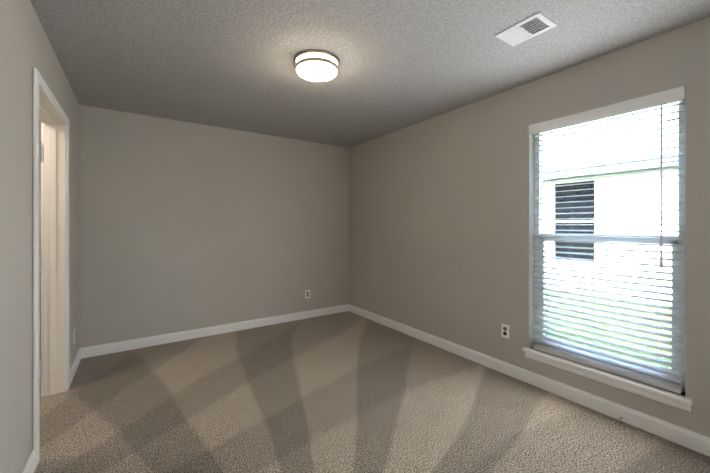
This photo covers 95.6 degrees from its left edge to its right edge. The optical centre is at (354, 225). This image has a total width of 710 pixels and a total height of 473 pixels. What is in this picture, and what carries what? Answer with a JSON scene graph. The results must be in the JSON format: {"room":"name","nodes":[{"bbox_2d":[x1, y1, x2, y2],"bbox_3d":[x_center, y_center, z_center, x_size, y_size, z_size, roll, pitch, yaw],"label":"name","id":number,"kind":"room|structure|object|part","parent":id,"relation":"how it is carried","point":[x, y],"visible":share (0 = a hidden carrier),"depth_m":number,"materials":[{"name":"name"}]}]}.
{"room":"empty bedroom","nodes":[
{"label":"empty bedroom","id":0,"kind":"room"},
{"bbox_2d":[0,0,78,472],"bbox_3d":[-1.466,0.060,1.244,0.120,2.440,4.385,0,0,-34],"label":"wall","id":1,"kind":"structure","parent":0,"point":[26,48],"depth_m":1.52,"materials":[{"name":"beige paint"}]},
{"bbox_2d":[22,449,35,472],"bbox_3d":[-0.935,1.231,0.584,0.014,0.100,2.695,0,0,-34],"label":"baseboard","id":2,"kind":"structure","parent":1,"relation":"attached to","point":[30,466],"depth_m":1.64,"materials":[{"name":"white wood"}]},
{"bbox_2d":[39,254,43,272],"bbox_3d":[-1.737,0.210,1.768,0.042,0.104,0.040,0,0,-34],"label":"door hinge","id":3,"kind":"object","parent":1,"relation":"attached to","point":[41,263],"visible":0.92,"depth_m":1.76,"materials":[{"name":"white metal"}]},
{"bbox_2d":[39,143,43,161],"bbox_3d":[-1.737,-0.400,1.767,0.042,0.104,0.040,0,0,-34],"label":"door hinge","id":4,"kind":"object","parent":1,"relation":"attached to","point":[41,152],"visible":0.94,"depth_m":1.76,"materials":[{"name":"white metal"}]},
{"bbox_2d":[40,359,43,378],"bbox_3d":[-1.737,0.790,1.768,0.042,0.104,0.040,0,0,-34],"label":"door hinge","id":5,"kind":"object","parent":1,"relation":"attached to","point":[41,369],"visible":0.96,"depth_m":1.76,"materials":[{"name":"white metal"}]},
{"bbox_2d":[33,68,69,466],"bbox_3d":[-2.032,0.224,2.078,0.154,2.113,1.016,0,0,-34],"label":"door frame","id":6,"kind":"structure","parent":1,"relation":"attached to","point":[54,189],"depth_m":2.42,"materials":[{"name":"white wood"}]},
{"bbox_2d":[70,348,80,383],"bbox_3d":[-2.452,1.230,2.815,0.014,0.100,0.680,0,0,-34],"label":"baseboard","id":7,"kind":"structure","parent":1,"relation":"attached to","point":[75,364],"depth_m":2.80,"materials":[{"name":"white wood"}]},
{"bbox_2d":[39,105,348,360],"bbox_3d":[-1.952,0.059,3.650,4.680,2.440,0.140,0,0,-34],"label":"wall","id":8,"kind":"structure","parent":0,"point":[184,226],"depth_m":3.68,"materials":[{"name":"beige paint"}]},
{"bbox_2d":[80,304,348,358],"bbox_3d":[-1.367,1.229,3.955,3.090,0.100,0.014,0,0,-34],"label":"baseboard","id":9,"kind":"structure","parent":8,"relation":"attached to","point":[103,349],"depth_m":3.68,"materials":[{"name":"white wood"}]},
{"bbox_2d":[305,290,309,298],"bbox_3d":[-0.653,0.949,4.444,0.070,0.115,0.008,0,0,-34],"label":"electrical outlet","id":10,"kind":"object","parent":8,"relation":"attached to","point":[307,293],"visible":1,"depth_m":4.44,"materials":[{"name":"white plastic"}]},
{"bbox_2d":[30,0,709,147],"bbox_3d":[-0.672,-1.220,1.784,4.700,0.120,4.985,0,0,-34],"label":"ceiling","id":11,"kind":"structure","parent":0,"point":[229,64],"depth_m":2.16,"materials":[{"name":"white paint"}]},
{"bbox_2d":[295,49,338,81],"bbox_3d":[-0.269,-1.111,2.272,0.308,0.096,0.308,0,0,-34],"label":"ceiling light","id":12,"kind":"object","parent":11,"relation":"attached to","point":[315,65],"visible":1,"depth_m":2.19,"materials":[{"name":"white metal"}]},
{"bbox_2d":[495,12,556,45],"bbox_3d":[1.010,-1.154,1.908,0.200,0.012,0.260,0,0,-34],"label":"ceiling vent","id":13,"kind":"object","parent":11,"relation":"in","point":[538,23],"visible":1,"depth_m":1.89,"materials":[{"name":"white metal"}]},
{"bbox_2d":[34,311,709,472],"bbox_3d":[-0.680,1.430,1.779,4.680,0.300,4.985,0,0,-34],"label":"floor","id":14,"kind":"structure","parent":0,"point":[346,392],"depth_m":2.17,"materials":[{"name":"carpet"}]},
{"bbox_2d":[349,17,709,436],"bbox_3d":[1.197,0.060,3.055,0.140,2.440,4.665,0,0,-34],"label":"wall","id":15,"kind":"structure","parent":0,"point":[441,225],"depth_m":2.86,"materials":[{"name":"beige paint"}]},
{"bbox_2d":[501,323,508,338],"bbox_3d":[1.297,0.913,2.778,0.008,0.115,0.070,0,0,-34],"label":"electrical outlet","id":16,"kind":"object","parent":15,"relation":"attached to","point":[504,330],"visible":1,"depth_m":2.78,"materials":[{"name":"white plastic"}]},
{"bbox_2d":[349,304,709,456],"bbox_3d":[1.134,1.230,3.012,0.014,0.100,4.385,0,0,-34],"label":"baseboard","id":17,"kind":"structure","parent":15,"relation":"attached to","point":[692,440],"depth_m":2.36,"materials":[{"name":"white wood"}]},
{"bbox_2d":[522,347,693,405],"bbox_3d":[1.680,1.009,2.250,0.117,0.028,0.970,0,0,-34],"label":"window sill","id":18,"kind":"structure","parent":15,"relation":"attached to","point":[645,387],"depth_m":2.12,"materials":[{"name":"white wood"}]},
{"bbox_2d":[525,86,690,412],"bbox_3d":[1.716,0.133,2.274,0.151,1.885,0.950,0,0,-34],"label":"window","id":19,"kind":"structure","parent":15,"relation":"in","point":[682,227],"depth_m":2.16,"materials":[{"name":"glass"}]},
{"bbox_2d":[549,131,549,346],"bbox_3d":[1.540,0.102,2.546,0.002,1.745,0.002,0,0,-34],"label":"blind cord","id":20,"kind":"object","parent":19,"relation":"hanging from","point":[549,237],"depth_m":2.55,"materials":[{"name":"white fabric"}]},
{"bbox_3d":[1.686,0.092,2.253,0.074,1.802,0.896,0,0,-34],"label":"window blinds rails","id":21,"kind":"part","parent":19,"relation":"part of","materials":[{"name":"white plastic"}]},
{"bbox_2d":[532,103,682,390],"bbox_3d":[1.697,0.101,2.261,0.058,1.740,0.856,0,0,-34],"label":"window blinds","id":22,"kind":"object","parent":19,"relation":"attached to","point":[651,372],"visible":0.92,"depth_m":2.17,"materials":[{"name":"white plastic"}]},
{"bbox_3d":[1.660,1.049,2.236,0.016,0.052,0.950,0,0,-34],"label":"window sill apron","id":23,"kind":"part","parent":19,"relation":"part of","materials":[{"name":"white wood"}]},
{"bbox_2d":[659,102,663,267],"bbox_3d":[1.854,-0.243,1.944,0.037,0.996,0.020,0,0,-34],"label":"wand","id":24,"kind":"object","parent":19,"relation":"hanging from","point":[661,262],"visible":0.98,"depth_m":1.94,"materials":[{"name":"white"}]},
{"label":"outside","id":25,"kind":"structure","parent":0,"visible":0},
{"bbox_2d":[545,286,671,368],"bbox_3d":[16.948,1.622,17.160,41.770,0.100,60.000,0,0,-34],"label":"ground","id":26,"kind":"structure","parent":25,"point":[616,321],"depth_m":5.26,"materials":[{"name":"green plant"}]},
{"bbox_2d":[543,102,677,304],"bbox_3d":[7.450,-1.384,9.491,6.500,5.920,24.000,0,0,-34],"label":"neighbor house","id":27,"kind":"structure","parent":26,"relation":"on","point":[617,183],"depth_m":7.30,"materials":[{"name":"white"}]}
]}

